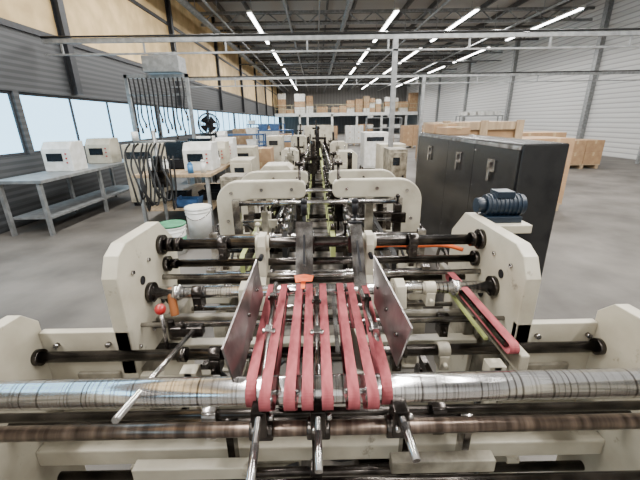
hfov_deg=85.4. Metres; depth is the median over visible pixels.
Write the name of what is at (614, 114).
wall
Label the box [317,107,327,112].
cardboard box
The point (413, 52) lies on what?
fluorescent light
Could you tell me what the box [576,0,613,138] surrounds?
column
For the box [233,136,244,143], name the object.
cardboard box
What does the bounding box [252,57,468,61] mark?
ceiling beam
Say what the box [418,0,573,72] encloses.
trim
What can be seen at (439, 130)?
cardboard box
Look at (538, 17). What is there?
trim
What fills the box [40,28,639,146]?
gantry
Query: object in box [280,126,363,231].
machine
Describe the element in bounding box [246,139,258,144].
storage bin
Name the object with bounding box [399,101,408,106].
cardboard box
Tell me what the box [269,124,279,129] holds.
storage bin
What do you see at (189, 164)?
bottle
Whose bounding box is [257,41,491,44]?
trim
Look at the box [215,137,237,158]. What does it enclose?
printer
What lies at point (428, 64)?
roof truss
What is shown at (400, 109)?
cardboard box
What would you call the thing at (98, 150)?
printer
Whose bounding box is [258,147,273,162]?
cardboard box
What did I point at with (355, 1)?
trim
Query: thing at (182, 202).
tray
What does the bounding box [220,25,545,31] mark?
trim
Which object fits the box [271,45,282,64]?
fluorescent light
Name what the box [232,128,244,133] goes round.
cardboard box
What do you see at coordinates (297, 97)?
cardboard box
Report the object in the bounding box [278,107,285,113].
cardboard box
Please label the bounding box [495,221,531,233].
shelf
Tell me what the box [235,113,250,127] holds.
window
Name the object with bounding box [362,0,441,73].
trim
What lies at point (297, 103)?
cardboard box
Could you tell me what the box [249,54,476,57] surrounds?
trim
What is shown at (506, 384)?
machine
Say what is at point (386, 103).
cardboard box
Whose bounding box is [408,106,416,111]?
cardboard box
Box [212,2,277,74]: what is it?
trim
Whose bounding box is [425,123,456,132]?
cardboard box
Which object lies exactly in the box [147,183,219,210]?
shelf
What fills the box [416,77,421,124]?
trim
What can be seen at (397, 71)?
trim
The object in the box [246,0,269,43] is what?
fluorescent light
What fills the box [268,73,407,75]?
trim
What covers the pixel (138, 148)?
cabinet
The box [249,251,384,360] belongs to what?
conveyor belt
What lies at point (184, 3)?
ceiling pipe
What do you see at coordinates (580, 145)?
cardboard box
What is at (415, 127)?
cardboard box
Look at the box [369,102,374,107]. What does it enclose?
cardboard box
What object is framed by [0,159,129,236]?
workbench
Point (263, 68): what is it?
trim
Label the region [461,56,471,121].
column
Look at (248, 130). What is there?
storage bin
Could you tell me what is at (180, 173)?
workbench
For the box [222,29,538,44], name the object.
roof truss
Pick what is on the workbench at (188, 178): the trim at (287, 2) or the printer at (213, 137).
the printer at (213, 137)
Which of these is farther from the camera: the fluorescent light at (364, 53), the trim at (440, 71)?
the trim at (440, 71)
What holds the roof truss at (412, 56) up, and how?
attached to the wall at (25, 66)
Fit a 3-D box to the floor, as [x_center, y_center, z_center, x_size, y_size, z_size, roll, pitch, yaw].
[3.510,-6.132,22.944,18.300,0.150,57.300,-1,19,0]
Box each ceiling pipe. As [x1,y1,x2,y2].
[176,0,283,92]
[201,0,288,91]
[221,6,586,33]
[239,47,500,64]
[282,0,307,90]
[317,0,320,80]
[323,0,352,91]
[349,0,450,90]
[378,0,568,90]
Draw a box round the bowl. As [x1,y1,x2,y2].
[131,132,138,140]
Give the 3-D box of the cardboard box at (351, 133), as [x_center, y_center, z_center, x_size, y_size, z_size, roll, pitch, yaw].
[2.033,-7.299,23.951,0.580,0.383,0.803,-1,19,0]
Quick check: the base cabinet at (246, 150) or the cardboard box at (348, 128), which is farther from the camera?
the cardboard box at (348, 128)
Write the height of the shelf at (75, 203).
0.030 m
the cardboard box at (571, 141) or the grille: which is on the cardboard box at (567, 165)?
the cardboard box at (571, 141)
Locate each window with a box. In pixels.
[0,90,27,157]
[19,92,160,153]
[160,105,209,138]
[209,110,234,130]
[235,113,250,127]
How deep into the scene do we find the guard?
2.73 m
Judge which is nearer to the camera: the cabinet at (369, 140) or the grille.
the grille
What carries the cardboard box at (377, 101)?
on the cardboard box
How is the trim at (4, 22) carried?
attached to the wall at (25, 66)
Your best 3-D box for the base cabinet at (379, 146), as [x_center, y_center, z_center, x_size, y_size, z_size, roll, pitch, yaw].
[1.719,-1.817,8.575,0.600,1.100,0.640,-1,19,0]
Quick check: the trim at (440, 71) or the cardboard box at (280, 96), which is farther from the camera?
the cardboard box at (280, 96)
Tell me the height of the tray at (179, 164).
0.160 m
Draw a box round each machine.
[0,189,639,479]
[206,140,447,371]
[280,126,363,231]
[291,120,336,186]
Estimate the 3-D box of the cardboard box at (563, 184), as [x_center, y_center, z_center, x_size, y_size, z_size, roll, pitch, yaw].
[4.145,-0.982,6.690,0.580,0.383,0.803,-1,19,0]
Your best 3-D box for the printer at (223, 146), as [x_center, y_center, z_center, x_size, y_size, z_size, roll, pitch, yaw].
[-2.021,-1.735,6.880,0.380,0.420,0.415,-1,19,0]
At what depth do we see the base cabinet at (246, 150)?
8.64 m
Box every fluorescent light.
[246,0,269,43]
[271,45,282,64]
[356,40,369,63]
[372,0,399,42]
[398,42,422,63]
[426,57,445,72]
[429,0,479,41]
[453,41,490,62]
[504,2,585,40]
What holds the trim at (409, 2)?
attached to the wall at (331, 95)
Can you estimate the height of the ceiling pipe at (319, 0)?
0.980 m
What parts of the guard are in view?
panel, panel, panel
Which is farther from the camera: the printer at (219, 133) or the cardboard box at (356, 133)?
the cardboard box at (356, 133)
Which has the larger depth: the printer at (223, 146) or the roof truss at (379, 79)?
the roof truss at (379, 79)
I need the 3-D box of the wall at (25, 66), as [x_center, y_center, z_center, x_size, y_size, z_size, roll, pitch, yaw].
[-5.437,-9.116,21.652,0.100,6.600,57.000,-1,19,0]
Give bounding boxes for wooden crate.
[423,120,524,138]
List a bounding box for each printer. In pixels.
[40,141,87,171]
[85,138,121,163]
[182,141,219,170]
[196,136,214,140]
[209,131,227,136]
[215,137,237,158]
[217,141,230,163]
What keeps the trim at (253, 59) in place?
attached to the wall at (25, 66)
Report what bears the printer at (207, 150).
on the workbench at (180, 173)
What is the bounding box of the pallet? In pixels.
[570,164,599,168]
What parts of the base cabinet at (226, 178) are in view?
door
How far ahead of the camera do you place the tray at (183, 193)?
6.49 m
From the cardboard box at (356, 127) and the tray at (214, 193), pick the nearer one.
the tray at (214, 193)
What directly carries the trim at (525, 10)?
attached to the wall at (25, 66)
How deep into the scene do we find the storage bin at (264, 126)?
14.97 m
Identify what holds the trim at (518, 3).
attached to the wall at (331, 95)
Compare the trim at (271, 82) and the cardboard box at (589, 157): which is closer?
the cardboard box at (589, 157)
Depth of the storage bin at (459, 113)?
20.55 m
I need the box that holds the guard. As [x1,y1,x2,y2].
[415,132,569,277]
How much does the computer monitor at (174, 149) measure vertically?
0.450 m
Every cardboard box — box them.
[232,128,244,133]
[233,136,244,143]
[244,136,252,142]
[253,129,264,137]
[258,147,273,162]
[259,160,273,169]
[265,129,278,135]
[278,94,285,98]
[278,99,285,106]
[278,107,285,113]
[285,142,290,146]
[294,94,304,100]
[294,101,304,106]
[295,107,304,112]
[306,96,312,101]
[306,106,312,112]
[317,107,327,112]
[331,107,337,112]
[339,106,346,112]
[345,125,353,131]
[345,131,353,136]
[345,137,353,142]
[346,100,354,107]
[347,107,353,112]
[354,125,362,130]
[354,131,362,136]
[354,137,360,142]
[355,99,362,105]
[355,106,362,111]
[363,96,369,101]
[363,102,369,107]
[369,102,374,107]
[375,99,380,103]
[384,101,389,106]
[384,107,389,111]
[398,108,407,111]
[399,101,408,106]
[400,125,413,131]
[400,132,412,138]
[400,138,412,144]
[408,93,417,97]
[408,98,417,105]
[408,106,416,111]
[413,125,422,131]
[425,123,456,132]
[436,127,470,134]
[522,132,541,136]
[522,137,540,140]
[526,136,575,160]
[534,131,566,136]
[557,182,565,202]
[562,161,570,181]
[570,152,583,164]
[573,140,586,152]
[575,139,604,151]
[582,152,602,163]
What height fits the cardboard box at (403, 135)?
0.383 m
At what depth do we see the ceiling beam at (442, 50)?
25.36 m
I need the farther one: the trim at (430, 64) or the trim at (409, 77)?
the trim at (409, 77)
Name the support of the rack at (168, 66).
on the floor
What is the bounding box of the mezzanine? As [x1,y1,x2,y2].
[275,112,417,132]
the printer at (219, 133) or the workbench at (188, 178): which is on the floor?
the workbench at (188, 178)
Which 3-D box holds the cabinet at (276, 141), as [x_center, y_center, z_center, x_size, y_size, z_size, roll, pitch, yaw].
[-1.469,-2.882,11.661,0.500,1.200,0.840,-1,19,0]
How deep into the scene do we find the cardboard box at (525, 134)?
8.29 m
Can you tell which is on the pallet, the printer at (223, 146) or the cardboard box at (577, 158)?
the cardboard box at (577, 158)
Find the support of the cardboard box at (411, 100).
on the cardboard box at (409, 109)
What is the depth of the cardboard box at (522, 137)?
6.09 m
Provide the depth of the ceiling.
17.59 m
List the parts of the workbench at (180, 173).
leg, leg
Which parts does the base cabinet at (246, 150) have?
door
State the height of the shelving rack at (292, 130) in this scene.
1.300 m
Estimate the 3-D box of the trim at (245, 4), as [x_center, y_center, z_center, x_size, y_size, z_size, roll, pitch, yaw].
[-3.335,-12.170,20.626,0.080,0.220,57.000,-1,19,0]
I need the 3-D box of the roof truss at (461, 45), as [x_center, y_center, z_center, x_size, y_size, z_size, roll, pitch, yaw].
[3.384,-12.659,23.182,17.718,0.560,0.100,-1,19,0]
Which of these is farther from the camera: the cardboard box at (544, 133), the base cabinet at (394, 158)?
the cardboard box at (544, 133)
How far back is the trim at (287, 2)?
17.81 m
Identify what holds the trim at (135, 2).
attached to the wall at (25, 66)
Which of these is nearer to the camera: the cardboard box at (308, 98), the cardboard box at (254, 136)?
the cardboard box at (254, 136)
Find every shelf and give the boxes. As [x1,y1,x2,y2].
[13,185,129,219]
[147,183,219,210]
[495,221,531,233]
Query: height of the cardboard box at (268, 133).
0.383 m
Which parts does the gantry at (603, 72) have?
cable rail, post, post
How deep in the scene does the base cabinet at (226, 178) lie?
5.72 m
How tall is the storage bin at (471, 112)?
0.218 m
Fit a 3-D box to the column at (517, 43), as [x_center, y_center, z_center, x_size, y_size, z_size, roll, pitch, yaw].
[12.204,-9.591,22.227,0.200,6.600,0.240,-1,19,0]
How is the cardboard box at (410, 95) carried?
on the cardboard box at (411, 100)
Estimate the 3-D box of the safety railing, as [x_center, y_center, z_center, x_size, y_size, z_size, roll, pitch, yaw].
[3.180,-15.808,41.688,17.200,0.950,0.050,-1,19,0]
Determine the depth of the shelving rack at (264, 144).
13.38 m
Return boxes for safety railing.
[275,103,417,113]
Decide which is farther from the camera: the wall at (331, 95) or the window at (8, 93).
the wall at (331, 95)
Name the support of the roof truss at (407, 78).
attached to the wall at (25, 66)
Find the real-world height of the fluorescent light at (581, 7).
0.990 m
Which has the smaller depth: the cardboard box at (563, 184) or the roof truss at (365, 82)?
the cardboard box at (563, 184)
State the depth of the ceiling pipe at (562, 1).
14.95 m
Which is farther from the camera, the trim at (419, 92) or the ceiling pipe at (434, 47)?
the trim at (419, 92)
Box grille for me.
[198,113,219,135]
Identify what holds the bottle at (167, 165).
on the workbench at (180, 173)
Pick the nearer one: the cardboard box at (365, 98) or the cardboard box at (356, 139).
the cardboard box at (356, 139)
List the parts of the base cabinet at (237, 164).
door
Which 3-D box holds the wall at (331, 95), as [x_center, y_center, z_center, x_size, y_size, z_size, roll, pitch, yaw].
[3.140,-18.581,48.745,17.700,6.600,0.200,-1,19,0]
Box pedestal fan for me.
[198,113,219,182]
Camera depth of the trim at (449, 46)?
23.61 m
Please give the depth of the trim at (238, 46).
23.70 m
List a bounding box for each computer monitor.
[164,141,191,158]
[188,138,210,141]
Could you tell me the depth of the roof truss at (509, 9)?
15.60 m
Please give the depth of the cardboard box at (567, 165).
6.19 m
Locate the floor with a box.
[0,131,639,472]
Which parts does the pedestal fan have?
fan blade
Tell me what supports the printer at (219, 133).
on the workbench at (188, 178)
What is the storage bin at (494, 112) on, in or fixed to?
on the shelving rack at (468, 115)
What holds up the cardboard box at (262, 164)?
on the pallet
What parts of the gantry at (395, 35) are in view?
cable rail, post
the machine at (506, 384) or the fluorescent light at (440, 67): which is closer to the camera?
the machine at (506, 384)
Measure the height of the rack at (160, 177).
1.550 m
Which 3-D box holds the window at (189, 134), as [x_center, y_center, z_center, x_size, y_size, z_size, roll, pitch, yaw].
[-5.321,-4.768,14.012,0.030,1.050,5.480,-1,19,0]
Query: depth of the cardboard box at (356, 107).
42.77 m
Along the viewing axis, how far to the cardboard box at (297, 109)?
42.66 m
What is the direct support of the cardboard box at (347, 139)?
on the pallet
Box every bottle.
[162,157,168,168]
[187,160,193,173]
[200,158,206,172]
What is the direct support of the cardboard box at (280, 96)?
on the cardboard box at (280, 101)
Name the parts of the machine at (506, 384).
frame, step plate, plate, frame, long lever, panel, frame, lever knob, control lever, lever, rail, link arm, guide plate, rail, locking knob, guide rod, gauge plate, link arm, guide rod, cross rod, cross rod, cross rod, gauge plate, locking knob, drive motor, guide rod, rail, guide plate, link arm, rail, link arm, belt rail, panel, frame, electric motor, frame, step plate, plate, frame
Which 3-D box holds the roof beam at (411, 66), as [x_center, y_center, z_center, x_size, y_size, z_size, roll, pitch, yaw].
[3.270,-16.382,33.047,17.700,0.100,0.080,-1,19,0]
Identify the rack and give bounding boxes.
[123,52,201,182]
[124,131,176,220]
[227,133,266,146]
[246,124,285,133]
[256,129,293,143]
[365,117,401,138]
[455,115,502,121]
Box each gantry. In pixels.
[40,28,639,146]
[165,70,639,165]
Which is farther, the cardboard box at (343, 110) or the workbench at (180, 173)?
the cardboard box at (343, 110)
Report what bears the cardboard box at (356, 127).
on the cardboard box at (356, 133)
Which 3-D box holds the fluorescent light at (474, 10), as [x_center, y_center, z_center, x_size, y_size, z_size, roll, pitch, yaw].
[5.932,-10.085,15.637,0.220,0.990,5.600,-1,19,0]
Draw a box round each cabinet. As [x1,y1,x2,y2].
[121,142,171,205]
[220,173,246,188]
[230,157,256,172]
[237,145,259,170]
[266,135,284,161]
[360,131,388,168]
[375,142,405,168]
[383,147,407,178]
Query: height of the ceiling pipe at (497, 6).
1.040 m
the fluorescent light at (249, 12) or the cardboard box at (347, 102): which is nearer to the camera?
the fluorescent light at (249, 12)
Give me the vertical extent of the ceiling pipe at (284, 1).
0.900 m
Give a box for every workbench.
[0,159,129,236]
[132,162,229,225]
[187,169,225,183]
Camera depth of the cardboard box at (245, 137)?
18.78 m
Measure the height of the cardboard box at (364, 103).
0.769 m
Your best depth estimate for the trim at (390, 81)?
45.76 m
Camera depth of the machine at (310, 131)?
10.22 m
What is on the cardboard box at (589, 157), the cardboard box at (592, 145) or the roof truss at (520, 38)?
the cardboard box at (592, 145)
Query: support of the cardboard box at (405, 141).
on the pallet
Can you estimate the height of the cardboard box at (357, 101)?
0.756 m
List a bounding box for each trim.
[0,17,277,108]
[50,0,83,94]
[128,0,276,94]
[164,0,182,105]
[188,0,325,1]
[203,10,568,15]
[211,16,223,109]
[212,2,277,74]
[215,17,564,22]
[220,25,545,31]
[237,45,244,112]
[241,2,282,67]
[242,46,462,49]
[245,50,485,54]
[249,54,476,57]
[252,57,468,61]
[253,59,258,113]
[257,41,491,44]
[259,64,451,67]
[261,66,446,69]
[263,68,267,114]
[266,71,434,74]
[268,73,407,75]
[271,82,273,115]
[275,80,413,82]
[276,77,419,79]
[278,81,410,83]
[286,2,306,82]
[319,0,328,82]
[332,0,357,69]
[352,0,413,73]
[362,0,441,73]
[378,0,496,78]
[382,0,528,81]
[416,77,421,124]
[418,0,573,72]
[435,68,441,121]
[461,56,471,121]
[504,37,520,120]
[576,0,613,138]
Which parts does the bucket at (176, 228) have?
lid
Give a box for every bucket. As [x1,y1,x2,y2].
[160,220,187,254]
[184,203,212,238]
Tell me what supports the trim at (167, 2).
attached to the wall at (25, 66)
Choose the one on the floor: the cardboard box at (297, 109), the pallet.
the pallet
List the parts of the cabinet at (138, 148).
door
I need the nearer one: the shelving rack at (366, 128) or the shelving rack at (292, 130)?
the shelving rack at (292, 130)
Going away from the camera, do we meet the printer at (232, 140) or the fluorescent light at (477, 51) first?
the printer at (232, 140)
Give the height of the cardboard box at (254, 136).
0.383 m
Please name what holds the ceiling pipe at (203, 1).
hanging from the wall at (331, 95)
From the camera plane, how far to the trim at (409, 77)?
41.06 m
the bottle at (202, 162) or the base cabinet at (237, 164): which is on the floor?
the base cabinet at (237, 164)
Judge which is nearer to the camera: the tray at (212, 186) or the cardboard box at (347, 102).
the tray at (212, 186)
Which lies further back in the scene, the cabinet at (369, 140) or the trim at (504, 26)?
the trim at (504, 26)
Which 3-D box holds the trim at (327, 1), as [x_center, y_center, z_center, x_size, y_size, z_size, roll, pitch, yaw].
[0.264,-12.234,20.647,0.080,0.220,57.000,-1,19,0]
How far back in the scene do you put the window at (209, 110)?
19.63 m
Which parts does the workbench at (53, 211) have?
leg, leg, leg, leg, leg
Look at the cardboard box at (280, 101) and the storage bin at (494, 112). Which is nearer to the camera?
the storage bin at (494, 112)
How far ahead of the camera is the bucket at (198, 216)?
5.16 m
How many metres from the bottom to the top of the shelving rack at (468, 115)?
1.800 m
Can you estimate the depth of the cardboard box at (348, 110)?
43.03 m
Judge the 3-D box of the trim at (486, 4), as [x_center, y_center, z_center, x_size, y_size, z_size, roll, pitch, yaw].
[7.463,-12.361,20.689,0.080,0.220,57.000,-1,19,0]
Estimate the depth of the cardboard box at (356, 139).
23.70 m
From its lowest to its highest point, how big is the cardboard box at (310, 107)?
0.824 m
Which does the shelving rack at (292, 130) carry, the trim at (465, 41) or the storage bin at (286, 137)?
the storage bin at (286, 137)
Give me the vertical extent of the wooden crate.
1.620 m
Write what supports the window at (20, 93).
in the wall at (25, 66)
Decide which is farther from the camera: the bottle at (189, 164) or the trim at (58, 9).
the trim at (58, 9)
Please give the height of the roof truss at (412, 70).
0.560 m
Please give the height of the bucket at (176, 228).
0.407 m
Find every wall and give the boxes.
[0,0,279,233]
[278,81,406,132]
[404,0,639,159]
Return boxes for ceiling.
[197,0,591,82]
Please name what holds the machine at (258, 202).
on the floor
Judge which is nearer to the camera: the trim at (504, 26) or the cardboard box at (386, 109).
the trim at (504, 26)
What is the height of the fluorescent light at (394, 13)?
0.990 m
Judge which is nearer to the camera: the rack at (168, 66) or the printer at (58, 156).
the printer at (58, 156)
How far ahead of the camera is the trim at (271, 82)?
40.76 m
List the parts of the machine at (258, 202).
rail, frame, folding arm, folding arm, folding arm, rail, folding arm, frame, rail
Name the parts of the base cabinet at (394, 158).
door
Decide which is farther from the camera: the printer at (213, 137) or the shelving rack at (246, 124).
the shelving rack at (246, 124)
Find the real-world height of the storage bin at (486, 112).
0.218 m
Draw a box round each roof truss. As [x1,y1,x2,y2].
[200,6,594,26]
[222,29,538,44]
[239,44,503,56]
[249,55,476,65]
[257,63,456,72]
[267,70,437,74]
[269,77,428,81]
[274,78,418,84]
[278,82,409,87]
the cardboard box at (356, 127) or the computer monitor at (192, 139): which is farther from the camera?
the cardboard box at (356, 127)
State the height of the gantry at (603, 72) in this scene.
3.067 m
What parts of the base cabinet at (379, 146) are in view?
door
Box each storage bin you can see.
[245,128,257,133]
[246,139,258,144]
[258,124,268,129]
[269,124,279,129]
[284,135,291,140]
[458,112,467,115]
[467,111,476,115]
[476,111,484,114]
[484,111,493,114]
[492,111,501,114]
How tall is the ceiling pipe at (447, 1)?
0.900 m
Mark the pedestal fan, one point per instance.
(208, 125)
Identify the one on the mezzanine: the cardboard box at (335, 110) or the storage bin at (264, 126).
the cardboard box at (335, 110)
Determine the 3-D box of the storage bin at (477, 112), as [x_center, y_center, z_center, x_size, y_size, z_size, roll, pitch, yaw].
[9.548,-7.571,20.749,0.420,0.218,0.470,-1,19,0]
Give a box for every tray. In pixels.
[165,189,191,200]
[166,159,184,168]
[176,195,202,207]
[198,189,219,199]
[204,184,220,189]
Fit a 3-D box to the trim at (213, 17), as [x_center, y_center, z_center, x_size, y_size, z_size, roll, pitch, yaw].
[-5.295,-9.043,17.977,0.140,4.350,0.180,-1,19,0]

